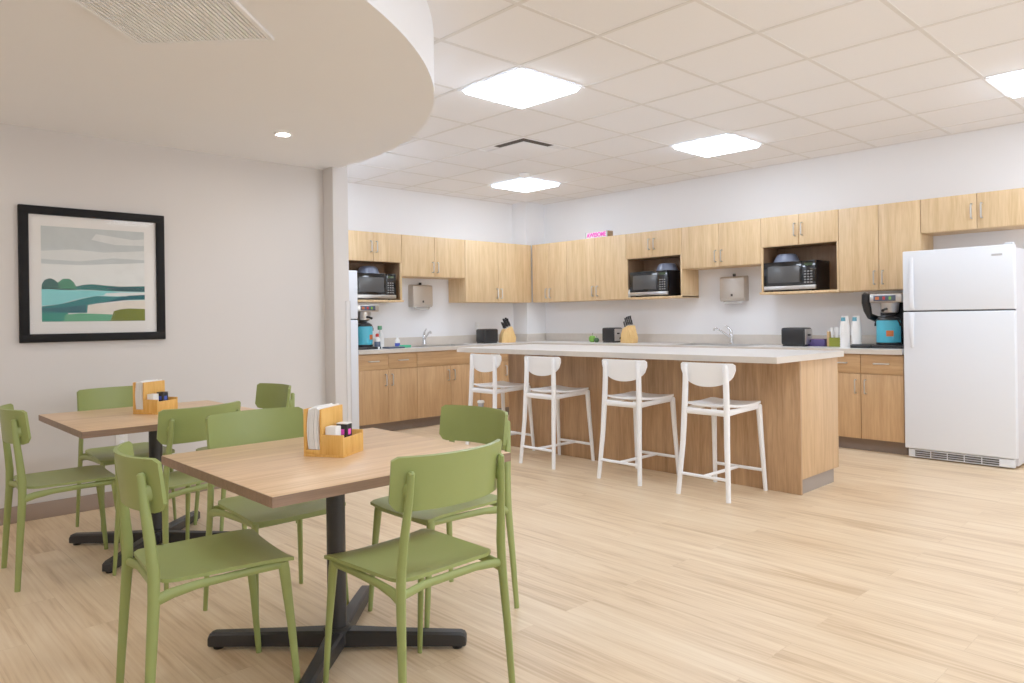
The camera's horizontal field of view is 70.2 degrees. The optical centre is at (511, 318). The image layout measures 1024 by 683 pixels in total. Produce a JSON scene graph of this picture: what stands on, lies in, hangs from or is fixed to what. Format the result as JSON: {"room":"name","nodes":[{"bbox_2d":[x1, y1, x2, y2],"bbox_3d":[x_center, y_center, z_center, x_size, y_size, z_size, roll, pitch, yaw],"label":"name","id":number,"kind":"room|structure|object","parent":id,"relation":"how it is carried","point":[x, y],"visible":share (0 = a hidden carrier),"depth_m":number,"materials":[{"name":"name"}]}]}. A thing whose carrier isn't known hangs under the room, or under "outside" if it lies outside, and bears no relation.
{"room":"office break room","nodes":[
{"label":"office break room","id":0,"kind":"room"},
{"bbox_2d":[0,123,325,508],"bbox_3d":[-3.454,-0.129,4.003,5.300,2.714,0.120,-1,0,-43],"label":"wall","id":1,"kind":"structure","parent":0,"point":[244,238],"depth_m":5.04,"materials":[{"name":"paint"}]},
{"bbox_2d":[17,204,165,342],"bbox_3d":[-2.659,-0.275,4.654,0.830,0.835,0.032,-1,0,-43],"label":"framed picture","id":2,"kind":"object","parent":1,"relation":"attached to","point":[84,274],"visible":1,"depth_m":4.63,"materials":[{"name":"paint"}]},
{"bbox_2d":[41,226,144,321],"bbox_3d":[-2.664,-0.279,4.653,0.588,0.589,0.002,-1,0,-43],"label":"painting","id":3,"kind":"object","parent":2,"relation":"attached to","point":[89,273],"depth_m":4.64,"materials":[{"name":"paper"}]},
{"bbox_2d":[0,482,219,525],"bbox_3d":[-3.289,1.176,3.948,5.435,0.100,0.162,-1,0,-43],"label":"baseboard","id":4,"kind":"structure","parent":1,"relation":"attached to","point":[59,507],"depth_m":4.51,"materials":[{"name":"rubber"}]},
{"bbox_2d":[116,434,127,444],"bbox_3d":[-2.551,0.786,4.758,0.072,0.116,0.009,-1,0,-43],"label":"wall outlet","id":5,"kind":"object","parent":1,"relation":"attached to","point":[122,438],"visible":0.48,"depth_m":4.75,"materials":[{"name":"white plastic"}]},
{"bbox_2d":[0,0,433,169],"bbox_3d":[-2.306,-1.337,2.830,5.375,0.329,3.185,-1,0,-43],"label":"soffit","id":6,"kind":"structure","parent":0,"point":[351,82],"depth_m":3.64,"materials":[{"name":"paint"}]},
{"bbox_2d":[69,0,274,45],"bbox_3d":[-1.323,-1.181,2.807,0.600,0.012,0.600,-1,0,3],"label":"vent grille","id":7,"kind":"object","parent":6,"relation":"attached to","point":[142,22],"visible":1,"depth_m":2.88,"materials":[{"name":"metal"}]},
{"bbox_2d":[273,131,291,136],"bbox_3d":[-1.466,-1.180,4.661,0.116,0.010,0.116,-1,0,-43],"label":"recessed light","id":8,"kind":"object","parent":6,"relation":"attached to","point":[280,133],"visible":1,"depth_m":4.66,"materials":[{"name":"white ceramic"}]},
{"bbox_2d":[323,166,348,421],"bbox_3d":[-1.430,-0.157,5.819,0.135,2.714,0.270,-1,0,-43],"label":"wall column","id":9,"kind":"structure","parent":0,"point":[335,182],"depth_m":5.72,"materials":[{"name":"paint"}]},
{"bbox_2d":[346,301,351,421],"bbox_3d":[-1.302,0.478,5.770,0.041,1.240,0.046,-1,0,-43],"label":"trim","id":10,"kind":"structure","parent":9,"relation":"attached to","point":[348,312],"depth_m":5.75,"materials":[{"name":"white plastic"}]},
{"bbox_2d":[348,183,513,337],"bbox_3d":[-1.236,-0.160,8.626,4.260,2.714,0.100,-1,0,-43],"label":"wall","id":11,"kind":"structure","parent":0,"point":[370,208],"depth_m":8.82,"materials":[{"name":"paint"}]},
{"bbox_2d":[348,230,403,302],"bbox_3d":[-1.594,-0.560,7.969,0.772,0.756,0.364,-1,0,-43],"label":"upper cabinet","id":12,"kind":"object","parent":11,"relation":"attached to","point":[382,251],"visible":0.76,"depth_m":7.96,"materials":[{"name":"brown wood"}]},
{"bbox_2d":[357,266,395,299],"bbox_3d":[-1.578,-0.391,7.999,0.515,0.372,0.314,-1,0,-43],"label":"microwave","id":13,"kind":"object","parent":12,"relation":"on","point":[370,286],"depth_m":7.90,"materials":[{"name":"black plastic"}]},
{"bbox_2d":[358,300,403,302],"bbox_3d":[-1.600,-0.193,7.981,0.772,0.022,0.332,-1,0,-43],"label":"shelf","id":14,"kind":"object","parent":12,"relation":"attached to","point":[359,301],"depth_m":8.00,"materials":[{"name":"brown wood"}]},
{"bbox_2d":[408,283,432,309],"bbox_3d":[-1.083,-0.269,8.630,0.280,0.322,0.107,-1,0,-43],"label":"paper towel dispenser","id":15,"kind":"object","parent":11,"relation":"attached to","point":[420,297],"visible":1,"depth_m":8.57,"materials":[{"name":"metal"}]},
{"bbox_2d":[401,234,464,279],"bbox_3d":[-0.997,-0.714,8.537,0.915,0.465,0.364,-1,0,-43],"label":"upper cabinet","id":16,"kind":"object","parent":11,"relation":"attached to","point":[423,257],"visible":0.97,"depth_m":8.42,"materials":[{"name":"brown wood"}]},
{"bbox_2d":[475,322,479,330],"bbox_3d":[-0.440,0.101,9.302,0.072,0.116,0.009,-1,0,-43],"label":"wall outlet","id":17,"kind":"object","parent":11,"relation":"attached to","point":[477,324],"visible":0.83,"depth_m":9.29,"materials":[{"name":"white plastic"}]},
{"bbox_2d":[448,240,531,302],"bbox_3d":[-0.255,-0.581,9.239,1.122,0.752,0.364,-1,0,-43],"label":"upper cabinet","id":18,"kind":"object","parent":11,"relation":"attached to","point":[495,272],"visible":0.97,"depth_m":9.07,"materials":[{"name":"brown wood"}]},
{"bbox_2d":[0,415,1023,682],"bbox_3d":[0.281,1.226,3.115,9.670,0.100,10.158,-1,0,-43],"label":"floor","id":19,"kind":"structure","parent":0,"point":[899,568],"depth_m":3.14,"materials":[{"name":"wood"}]},
{"bbox_2d":[0,403,121,591],"bbox_3d":[-2.186,0.810,3.527,0.487,0.802,0.443,-1,0,-41],"label":"dining chair","id":20,"kind":"object","parent":19,"relation":"on","point":[15,429],"visible":0.98,"depth_m":3.43,"materials":[{"name":"plastic"}]},
{"bbox_2d":[76,386,176,531],"bbox_3d":[-2.251,0.811,4.253,0.443,0.802,0.487,-1,0,-43],"label":"dining chair","id":21,"kind":"object","parent":19,"relation":"on","point":[120,396],"visible":0.54,"depth_m":4.28,"materials":[{"name":"plastic"}]},
{"bbox_2d":[38,400,253,573],"bbox_3d":[-1.907,0.857,3.902,0.901,0.700,0.901,-1,0,-43],"label":"dining table","id":22,"kind":"object","parent":19,"relation":"on","point":[112,421],"visible":0.53,"depth_m":3.86,"materials":[{"name":"brown wood"}]},
{"bbox_2d":[133,380,177,414],"bbox_3d":[-1.927,0.422,3.935,0.157,0.169,0.153,-1,0,16],"label":"caddy","id":23,"kind":"object","parent":22,"relation":"on","point":[150,407],"visible":0.78,"depth_m":3.88,"materials":[{"name":"brown wood"}]},
{"bbox_2d":[135,379,161,408],"bbox_3d":[-1.967,0.408,3.942,0.054,0.149,0.137,-1,0,16],"label":"napkin stack","id":24,"kind":"object","parent":23,"relation":"on","point":[139,385],"visible":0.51,"depth_m":3.88,"materials":[{"name":"white paper"}]},
{"bbox_2d":[147,394,158,401],"bbox_3d":[-1.917,0.449,3.887,0.041,0.096,0.039,-1,0,16],"label":"box","id":25,"kind":"object","parent":23,"relation":"in","point":[149,396],"visible":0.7,"depth_m":3.87,"materials":[{"name":"white paper"}]},
{"bbox_2d":[144,397,177,412],"bbox_3d":[-1.891,0.463,3.925,0.083,0.070,0.153,-1,0,16],"label":"tray","id":26,"kind":"object","parent":23,"relation":"on","point":[150,406],"depth_m":3.86,"materials":[{"name":"brown wood"}]},
{"bbox_2d":[156,391,167,400],"bbox_3d":[-1.888,0.445,3.933,0.044,0.102,0.040,-1,0,15],"label":"spice jar","id":27,"kind":"object","parent":23,"relation":"in","point":[163,395],"visible":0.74,"depth_m":3.92,"materials":[{"name":"black plastic"}]},
{"bbox_2d":[112,401,246,590],"bbox_3d":[-1.578,0.802,3.464,0.487,0.802,0.443,-1,0,32],"label":"dining chair","id":28,"kind":"object","parent":19,"relation":"on","point":[183,425],"visible":0.48,"depth_m":3.28,"materials":[{"name":"plastic"}]},
{"bbox_2d":[113,441,300,682],"bbox_3d":[-0.980,0.794,2.311,0.487,0.802,0.443,-1,0,-37],"label":"dining chair","id":29,"kind":"object","parent":19,"relation":"on","point":[140,486],"visible":1,"depth_m":2.25,"materials":[{"name":"plastic"}]},
{"bbox_2d":[193,383,296,530],"bbox_3d":[-1.560,0.802,4.284,0.487,0.802,0.443,-1,0,-43],"label":"dining chair","id":30,"kind":"object","parent":19,"relation":"on","point":[268,395],"visible":0.3,"depth_m":4.46,"materials":[{"name":"plastic"}]},
{"bbox_2d":[203,407,348,610],"bbox_3d":[-0.970,0.793,2.989,0.443,0.802,0.487,-1,0,-43],"label":"dining chair","id":31,"kind":"object","parent":19,"relation":"on","point":[229,429],"visible":0.59,"depth_m":3.02,"materials":[{"name":"plastic"}]},
{"bbox_2d":[161,428,510,682],"bbox_3d":[-0.636,0.839,2.635,0.901,0.700,0.901,-1,0,-43],"label":"dining table","id":32,"kind":"object","parent":19,"relation":"on","point":[272,474],"visible":0.86,"depth_m":2.60,"materials":[{"name":"brown wood"}]},
{"bbox_2d":[303,404,362,457],"bbox_3d":[-0.648,0.405,2.647,0.157,0.169,0.153,-1,0,16],"label":"caddy","id":33,"kind":"object","parent":32,"relation":"on","point":[333,446],"visible":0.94,"depth_m":2.59,"materials":[{"name":"brown wood"}]},
{"bbox_2d":[307,403,338,449],"bbox_3d":[-0.687,0.390,2.654,0.054,0.149,0.137,-1,0,16],"label":"napkin stack","id":34,"kind":"object","parent":33,"relation":"on","point":[313,423],"visible":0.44,"depth_m":2.59,"materials":[{"name":"white paper"}]},
{"bbox_2d":[325,425,340,434],"bbox_3d":[-0.638,0.431,2.599,0.041,0.096,0.039,-1,0,16],"label":"box","id":35,"kind":"object","parent":33,"relation":"in","point":[332,429],"visible":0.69,"depth_m":2.58,"materials":[{"name":"white paper"}]},
{"bbox_2d":[322,429,362,455],"bbox_3d":[-0.611,0.445,2.637,0.083,0.070,0.153,-1,0,16],"label":"tray","id":36,"kind":"object","parent":33,"relation":"on","point":[332,445],"depth_m":2.57,"materials":[{"name":"brown wood"}]},
{"bbox_2d":[336,422,351,437],"bbox_3d":[-0.609,0.427,2.645,0.044,0.102,0.040,-1,0,15],"label":"spice jar","id":37,"kind":"object","parent":33,"relation":"in","point":[346,427],"visible":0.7,"depth_m":2.63,"materials":[{"name":"black plastic"}]},
{"bbox_2d":[349,271,358,428],"bbox_3d":[-2.020,0.366,7.262,0.765,1.684,0.654,-1,0,-43],"label":"refrigerator","id":38,"kind":"object","parent":19,"relation":"on","point":[353,299],"visible":0.15,"depth_m":7.28,"materials":[{"name":"metal"}]},
{"bbox_2d":[358,352,417,430],"bbox_3d":[-1.487,0.782,7.859,0.740,0.838,0.624,-1,0,-43],"label":"base cabinet","id":39,"kind":"object","parent":19,"relation":"on","point":[387,381],"visible":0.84,"depth_m":7.67,"materials":[{"name":"brown wood"}]},
{"bbox_2d":[323,439,514,682],"bbox_3d":[-0.299,0.784,2.285,0.487,0.802,0.443,-1,0,45],"label":"dining chair","id":40,"kind":"object","parent":19,"relation":"on","point":[439,480],"visible":1,"depth_m":2.17,"materials":[{"name":"plastic"}]},
{"bbox_2d":[368,405,518,627],"bbox_3d":[-0.283,0.784,2.985,0.487,0.802,0.443,-1,0,-43],"label":"dining chair","id":41,"kind":"object","parent":19,"relation":"on","point":[484,425],"visible":0.64,"depth_m":2.97,"materials":[{"name":"plastic"}]},
{"bbox_2d":[414,350,481,427],"bbox_3d":[-0.880,0.773,8.435,0.928,0.838,0.624,-1,0,-43],"label":"base cabinet","id":42,"kind":"object","parent":19,"relation":"on","point":[443,377],"visible":0.62,"depth_m":8.14,"materials":[{"name":"brown wood"}]},
{"bbox_2d":[481,353,508,414],"bbox_3d":[-0.238,0.764,9.044,0.838,0.838,0.624,-1,0,-43],"label":"base cabinet","id":43,"kind":"object","parent":19,"relation":"on","point":[503,369],"visible":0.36,"depth_m":8.74,"materials":[{"name":"brown wood"}]},
{"bbox_2d":[466,354,534,450],"bbox_3d":[-0.113,0.745,6.477,0.498,0.876,0.407,-1,0,-43],"label":"bar stool","id":44,"kind":"object","parent":19,"relation":"on","point":[480,362],"visible":0.84,"depth_m":6.40,"materials":[{"name":"plastic"}]},
{"bbox_2d":[477,400,483,406],"bbox_3d":[-0.273,0.723,6.367,0.064,0.166,0.063,-1,0,-43],"label":"tag","id":45,"kind":"object","parent":44,"relation":"hanging from","point":[480,402],"visible":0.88,"depth_m":6.34,"materials":[{"name":"white plastic"}]},
{"bbox_2d":[519,356,594,469],"bbox_3d":[0.362,0.739,5.976,0.498,0.876,0.407,-1,0,-43],"label":"bar stool","id":46,"kind":"object","parent":19,"relation":"on","point":[536,365],"visible":1,"depth_m":5.92,"materials":[{"name":"plastic"}]},
{"bbox_2d":[597,359,678,485],"bbox_3d":[0.930,0.731,5.378,0.498,0.876,0.407,-1,0,-43],"label":"bar stool","id":47,"kind":"object","parent":19,"relation":"on","point":[619,370],"visible":0.99,"depth_m":5.30,"materials":[{"name":"plastic"}]},
{"bbox_2d":[508,354,838,494],"bbox_3d":[1.142,0.724,5.965,0.590,0.880,2.780,-1,0,-43],"label":"kitchen island","id":48,"kind":"object","parent":19,"relation":"on","point":[799,400],"visible":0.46,"depth_m":5.24,"materials":[{"name":"brown wood"}]},
{"bbox_2d":[457,344,843,363],"bbox_3d":[0.920,0.267,5.940,0.999,0.040,3.104,-1,0,-43],"label":"island countertop","id":49,"kind":"structure","parent":48,"relation":"on","point":[769,356],"depth_m":5.36,"materials":[{"name":"stone"}]},
{"bbox_2d":[676,362,767,502],"bbox_3d":[1.401,0.724,4.881,0.498,0.876,0.407,-1,0,-43],"label":"bar stool","id":50,"kind":"object","parent":19,"relation":"on","point":[700,374],"visible":1,"depth_m":4.82,"materials":[{"name":"plastic"}]},
{"bbox_2d":[837,354,908,454],"bbox_3d":[3.198,0.716,6.442,0.624,0.838,0.684,-1,0,-43],"label":"base cabinet","id":51,"kind":"object","parent":19,"relation":"on","point":[871,388],"visible":0.75,"depth_m":6.20,"materials":[{"name":"brown wood"}]},
{"bbox_2d":[358,333,903,354],"bbox_3d":[0.838,0.259,7.128,3.120,0.142,4.918,-1,0,-43],"label":"countertop","id":52,"kind":"structure","parent":51,"relation":"on","point":[646,340],"depth_m":8.13,"materials":[{"name":"stone"}]},
{"bbox_2d":[354,305,380,349],"bbox_3d":[-1.623,0.077,7.678,0.361,0.491,0.403,-1,0,-43],"label":"coffee brewer","id":53,"kind":"object","parent":52,"relation":"on","point":[364,311],"visible":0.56,"depth_m":7.61,"materials":[{"name":"silver plastic"}]},
{"bbox_2d":[357,312,370,321],"bbox_3d":[-1.568,-0.020,7.678,0.156,0.104,0.156,-1,0,-43],"label":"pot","id":54,"kind":"object","parent":53,"relation":"on","point":[362,316],"depth_m":7.61,"materials":[{"name":"metal"}]},
{"bbox_2d":[358,322,373,346],"bbox_3d":[-1.565,0.164,7.678,0.200,0.258,0.200,-1,0,2],"label":"airpot","id":55,"kind":"object","parent":53,"relation":"on","point":[365,329],"visible":0.78,"depth_m":7.59,"materials":[{"name":"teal plastic"}]},
{"bbox_2d":[374,333,379,348],"bbox_3d":[-1.423,0.237,7.688,0.066,0.165,0.066,-1,0,-43],"label":"syrup bottle","id":56,"kind":"object","parent":52,"relation":"on","point":[377,339],"visible":0.98,"depth_m":7.67,"materials":[{"name":"white plastic"}]},
{"bbox_2d":[378,326,383,347],"bbox_3d":[-1.428,0.198,7.904,0.076,0.245,0.076,-1,0,-43],"label":"spray bottle","id":57,"kind":"object","parent":52,"relation":"on","point":[381,336],"visible":0.77,"depth_m":7.88,"materials":[{"name":"white plastic"}]},
{"bbox_2d":[382,346,404,348],"bbox_3d":[-1.273,0.309,7.829,0.200,0.018,0.140,-1,0,-43],"label":"tray","id":58,"kind":"object","parent":52,"relation":"on","point":[392,347],"visible":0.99,"depth_m":7.78,"materials":[{"name":"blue plastic"}]},
{"bbox_2d":[395,335,399,345],"bbox_3d":[-1.268,0.246,8.055,0.058,0.143,0.058,-1,0,-43],"label":"soap bottle","id":59,"kind":"object","parent":52,"relation":"on","point":[397,341],"visible":0.7,"depth_m":8.03,"materials":[{"name":"white plastic"}]},
{"bbox_2d":[422,328,431,344],"bbox_3d":[-0.994,0.212,8.516,0.060,0.202,0.246,-1,0,-29],"label":"faucet","id":60,"kind":"object","parent":52,"relation":"on","point":[424,336],"visible":0.98,"depth_m":8.57,"materials":[{"name":"silver metal"}]},
{"bbox_2d":[411,344,468,346],"bbox_3d":[-0.861,0.329,8.412,0.760,0.042,0.440,-1,0,-43],"label":"sink","id":61,"kind":"object","parent":52,"relation":"in","point":[441,344],"visible":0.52,"depth_m":8.59,"materials":[{"name":"metal"}]},
{"bbox_2d":[476,329,497,342],"bbox_3d":[-0.302,0.215,9.116,0.261,0.179,0.170,-1,0,-43],"label":"toaster","id":62,"kind":"object","parent":52,"relation":"on","point":[482,335],"visible":0.99,"depth_m":9.03,"materials":[{"name":"black plastic"}]},
{"bbox_2d":[499,326,515,342],"bbox_3d":[-0.059,0.198,9.229,0.199,0.205,0.110,-1,0,-23],"label":"knife block","id":63,"kind":"object","parent":52,"relation":"on","point":[507,335],"visible":0.99,"depth_m":9.18,"materials":[{"name":"brown wood"}]},
{"bbox_2d":[589,333,595,341],"bbox_3d":[0.983,0.229,8.922,0.090,0.114,0.090,-1,0,-43],"label":"apple","id":64,"kind":"object","parent":52,"relation":"on","point":[591,338],"visible":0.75,"depth_m":8.89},
{"bbox_2d":[602,327,621,342],"bbox_3d":[1.211,0.194,8.732,0.170,0.179,0.209,-1,0,-43],"label":"toaster","id":65,"kind":"object","parent":52,"relation":"on","point":[611,334],"visible":0.85,"depth_m":8.67,"materials":[{"name":"black plastic"}]},
{"bbox_2d":[620,325,637,342],"bbox_3d":[1.363,0.178,8.477,0.110,0.205,0.199,-1,0,-28],"label":"knife block","id":66,"kind":"object","parent":52,"relation":"on","point":[629,333],"visible":0.98,"depth_m":8.42,"materials":[{"name":"brown wood"}]},
{"bbox_2d":[674,343,763,345],"bbox_3d":[2.122,0.287,7.534,0.440,0.042,0.820,-1,0,-43],"label":"sink","id":67,"kind":"object","parent":52,"relation":"in","point":[697,344],"visible":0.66,"depth_m":7.64,"materials":[{"name":"metal"}]},
{"bbox_2d":[713,325,733,343],"bbox_3d":[2.251,0.167,7.751,0.060,0.202,0.246,-1,0,-43],"label":"faucet","id":68,"kind":"object","parent":52,"relation":"on","point":[731,341],"visible":1,"depth_m":7.68,"materials":[{"name":"silver metal"}]},
{"bbox_2d":[781,327,811,346],"bbox_3d":[2.739,0.172,6.976,0.170,0.179,0.261,-1,0,-43],"label":"toaster","id":69,"kind":"object","parent":52,"relation":"on","point":[790,336],"visible":1,"depth_m":6.91,"materials":[{"name":"black plastic"}]},
{"bbox_2d":[808,339,826,346],"bbox_3d":[2.907,0.224,6.901,0.110,0.070,0.160,-1,0,-43],"label":"box","id":70,"kind":"object","parent":52,"relation":"on","point":[814,342],"visible":0.8,"depth_m":6.85,"materials":[{"name":"cardboard"}]},
{"bbox_2d":[827,331,830,345],"bbox_3d":[2.968,0.189,6.814,0.040,0.140,0.024,-1,0,-43],"label":"paper packet","id":71,"kind":"object","parent":52,"relation":"on","point":[828,332],"visible":0.84,"depth_m":6.80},
{"bbox_2d":[829,337,839,346],"bbox_3d":[3.023,0.215,6.756,0.125,0.085,0.116,-1,0,-43],"label":"bin","id":72,"kind":"object","parent":52,"relation":"on","point":[833,342],"visible":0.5,"depth_m":6.72,"materials":[{"name":"green plastic"}]},
{"bbox_2d":[836,328,838,337],"bbox_3d":[3.016,0.166,6.748,0.008,0.170,0.020,-1,1,-43],"label":"stick","id":73,"kind":"object","parent":72,"relation":"in","point":[837,329],"visible":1,"depth_m":6.74,"materials":[{"name":"white paper"}]},
{"bbox_2d":[850,344,874,347],"bbox_3d":[3.100,0.240,6.429,0.140,0.034,0.170,-1,0,-43],"label":"drip tray","id":74,"kind":"object","parent":52,"relation":"on","point":[852,345],"visible":0.84,"depth_m":6.38,"materials":[{"name":"black plastic"}]},
{"bbox_2d":[861,292,906,348],"bbox_3d":[3.285,0.009,6.388,0.403,0.491,0.361,-1,0,-43],"label":"coffee brewer","id":75,"kind":"object","parent":52,"relation":"on","point":[890,304],"visible":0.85,"depth_m":6.31,"materials":[{"name":"black plastic"}]},
{"bbox_2d":[861,292,871,317],"bbox_3d":[3.142,-0.120,6.448,0.086,0.228,0.080,-1,0,-43],"label":"handle","id":76,"kind":"object","parent":75,"relation":"on","point":[865,301],"depth_m":6.42,"materials":[{"name":"black plastic"}]},
{"bbox_2d":[874,315,901,344],"bbox_3d":[3.279,0.097,6.339,0.200,0.258,0.200,-1,0,2],"label":"airpot","id":77,"kind":"object","parent":75,"relation":"on","point":[888,328],"visible":1,"depth_m":6.26,"materials":[{"name":"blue plastic"}]},
{"bbox_2d":[879,302,899,314],"bbox_3d":[3.284,-0.088,6.332,0.156,0.104,0.156,-1,0,-43],"label":"basket","id":78,"kind":"object","parent":75,"relation":"on","point":[892,308],"depth_m":6.27,"materials":[{"name":"metal"}]},
{"bbox_2d":[903,242,1023,467],"bbox_3d":[3.683,0.279,5.881,0.654,1.700,0.770,-1,0,-43],"label":"refrigerator","id":79,"kind":"object","parent":19,"relation":"on","point":[964,316],"visible":1,"depth_m":5.63,"materials":[{"name":"metal"}]},
{"bbox_2d":[512,202,545,333],"bbox_3d":[0.234,-0.180,9.772,0.350,2.714,0.258,-1,0,-43],"label":"wall","id":80,"kind":"structure","parent":0,"point":[527,218],"depth_m":9.66,"materials":[{"name":"paint"}]},
{"bbox_2d":[347,0,1023,203],"bbox_3d":[0.242,-1.587,3.115,9.670,0.100,10.158,-1,0,-43],"label":"ceiling","id":81,"kind":"structure","parent":0,"point":[519,35],"depth_m":4.81,"materials":[{"name":"tile"}]},
{"bbox_2d":[458,67,584,108],"bbox_3d":[0.062,-1.516,4.841,0.600,0.026,0.600,-1,0,-43],"label":"recessed light","id":82,"kind":"object","parent":81,"relation":"in","point":[520,87],"visible":1,"depth_m":4.77,"materials":[{"name":"white plastic"}]},
{"bbox_2d":[478,137,569,158],"bbox_3d":[0.107,-1.530,6.566,0.600,0.009,0.600,-1,0,-43],"label":"ceiling vent","id":83,"kind":"object","parent":81,"relation":"in","point":[521,148],"visible":1,"depth_m":6.54,"materials":[{"name":"white metal"}]},
{"bbox_2d":[519,173,529,178],"bbox_3d":[0.134,-1.505,7.685,0.110,0.050,0.110,-1,0,-43],"label":"smoke detector","id":84,"kind":"object","parent":81,"relation":"attached to","point":[522,175],"visible":1,"depth_m":7.65,"materials":[{"name":"white plastic"}]},
{"bbox_2d":[488,178,561,191],"bbox_3d":[0.153,-1.517,8.290,0.600,0.026,0.600,-1,0,-43],"label":"recessed light","id":85,"kind":"object","parent":81,"relation":"in","point":[528,184],"visible":0.87,"depth_m":8.21,"materials":[{"name":"white"}]},
{"bbox_2d":[348,0,1023,204],"bbox_3d":[0.242,-1.534,3.115,9.470,0.006,9.958,-1,0,-43],"label":"grid","id":86,"kind":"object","parent":81,"relation":"attached to","point":[885,2],"depth_m":5.04,"materials":[{"name":"paint"}]},
{"bbox_2d":[669,133,763,156],"bbox_3d":[1.832,-1.541,6.520,0.600,0.026,0.600,-1,0,-43],"label":"recessed light","id":87,"kind":"object","parent":81,"relation":"in","point":[726,143],"visible":1,"depth_m":6.45,"materials":[{"name":"white"}]},
{"bbox_2d":[984,70,1023,97],"bbox_3d":[3.511,-1.564,4.749,0.600,0.026,0.600,-1,0,-43],"label":"recessed light","id":88,"kind":"object","parent":81,"relation":"in","point":[1009,84],"visible":1,"depth_m":4.79,"materials":[{"name":"white"}]},
{"bbox_2d":[544,123,1023,334],"bbox_3d":[3.699,-0.229,6.444,0.100,2.714,10.058,-1,0,-43],"label":"wall","id":89,"kind":"structure","parent":0,"point":[992,159],"depth_m":7.43,"materials":[{"name":"paint"}]},
{"bbox_2d":[532,241,583,302],"bbox_3d":[0.579,-0.592,9.389,0.364,0.752,0.604,-1,0,-43],"label":"upper cabinet","id":90,"kind":"object","parent":89,"relation":"attached to","point":[549,260],"visible":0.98,"depth_m":9.27,"materials":[{"name":"brown wood"}]},
{"bbox_2d":[566,234,625,300],"bbox_3d":[1.103,-0.600,8.835,0.364,0.752,0.917,-1,0,-43],"label":"upper cabinet","id":91,"kind":"object","parent":89,"relation":"attached to","point":[596,267],"visible":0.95,"depth_m":8.71,"materials":[{"name":"brown wood"}]},
{"bbox_2d":[585,230,612,238],"bbox_3d":[1.051,-1.012,8.789,0.110,0.075,0.340,-1,0,-43],"label":"sign","id":92,"kind":"object","parent":91,"relation":"on","point":[605,233],"visible":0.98,"depth_m":8.72,"materials":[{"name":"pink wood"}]},
{"bbox_2d":[373,333,875,346],"bbox_3d":[0.838,0.238,7.128,3.120,0.100,4.918,-1,0,-43],"label":"backsplash","id":93,"kind":"structure","parent":89,"relation":"attached to","point":[657,338],"depth_m":8.45,"materials":[{"name":"stone"}]},
{"bbox_2d":[626,228,698,299],"bbox_3d":[1.679,-0.606,8.228,0.364,0.756,0.752,-1,0,-43],"label":"upper cabinet","id":94,"kind":"object","parent":89,"relation":"attached to","point":[645,251],"visible":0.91,"depth_m":8.14,"materials":[{"name":"brown wood"}]},
{"bbox_2d":[630,263,680,296],"bbox_3d":[1.647,-0.436,8.279,0.314,0.373,0.529,-1,0,-43],"label":"microwave","id":95,"kind":"object","parent":94,"relation":"on","point":[661,282],"depth_m":8.13,"materials":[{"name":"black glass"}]},
{"bbox_2d":[626,295,698,299],"bbox_3d":[1.696,-0.239,8.239,0.332,0.022,0.752,-1,0,-43],"label":"shelf","id":96,"kind":"object","parent":94,"relation":"attached to","point":[680,296],"depth_m":8.13,"materials":[{"name":"brown wood"}]},
{"bbox_2d":[682,218,760,269],"bbox_3d":[2.250,-0.767,7.624,0.364,0.450,0.910,-1,0,-43],"label":"upper cabinet","id":97,"kind":"object","parent":89,"relation":"attached to","point":[736,244],"visible":0.93,"depth_m":7.50,"materials":[{"name":"brown wood"}]},
{"bbox_2d":[720,274,748,303],"bbox_3d":[2.352,-0.317,7.712,0.107,0.322,0.280,-1,0,-43],"label":"paper towel dispenser","id":98,"kind":"object","parent":89,"relation":"attached to","point":[734,289],"visible":1,"depth_m":7.66,"materials":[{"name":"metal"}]},
{"bbox_2d":[760,209,849,294],"bbox_3d":[2.819,-0.622,7.025,0.364,0.756,0.775,-1,0,-43],"label":"upper cabinet","id":99,"kind":"object","parent":89,"relation":"attached to","point":[813,235],"visible":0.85,"depth_m":6.99,"materials":[{"name":"brown wood"}]},
{"bbox_2d":[764,254,829,291],"bbox_3d":[2.770,-0.452,7.095,0.314,0.372,0.515,-1,0,-43],"label":"microwave","id":100,"kind":"object","parent":99,"relation":"on","point":[804,275],"depth_m":6.97,"materials":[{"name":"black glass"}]},
{"bbox_2d":[760,289,849,294],"bbox_3d":[2.836,-0.255,7.037,0.332,0.022,0.775,-1,0,-43],"label":"shelf","id":101,"kind":"object","parent":99,"relation":"attached to","point":[763,292],"depth_m":6.98,"materials":[{"name":"brown wood"}]},
{"bbox_2d":[838,200,932,291],"bbox_3d":[3.322,-0.631,6.495,0.364,0.752,0.682,-1,0,-43],"label":"upper cabinet","id":102,"kind":"object","parent":89,"relation":"attached to","point":[873,239],"visible":0.88,"depth_m":6.40,"materials":[{"name":"brown wood"}]},
{"bbox_2d":[921,188,1023,235],"bbox_3d":[3.839,-0.869,5.947,0.364,0.289,0.826,-1,0,-43],"label":"upper cabinet","id":103,"kind":"object","parent":89,"relation":"attached to","point":[1000,210],"visible":1,"depth_m":5.87,"materials":[{"name":"brown wood"}]},
{"bbox_3d":[3.064,0.048,6.479,0.086,0.115,0.086,-1,0,-43],"label":"paper cup","id":104,"kind":"object","parent":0,"visible":0},
{"bbox_2d":[851,316,861,328],"bbox_3d":[3.063,0.032,6.479,0.086,0.115,0.086,-1,0,-43],"label":"paper cup","id":105,"kind":"object","parent":104,"relation":"on","point":[856,324],"visible":1,"depth_m":6.45,"materials":[{"name":"paper"}]},
{"bbox_3d":[2.986,0.049,6.531,0.086,0.115,0.086,-1,0,-43],"label":"paper cup","id":106,"kind":"object","parent":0,"visible":0},
{"bbox_2d":[840,316,849,328],"bbox_3d":[2.986,0.034,6.531,0.086,0.115,0.086,-1,0,-43],"label":"paper cup","id":107,"kind":"object","parent":106,"relation":"on","point":[844,319],"visible":1,"depth_m":6.50,"materials":[{"name":"paper"}]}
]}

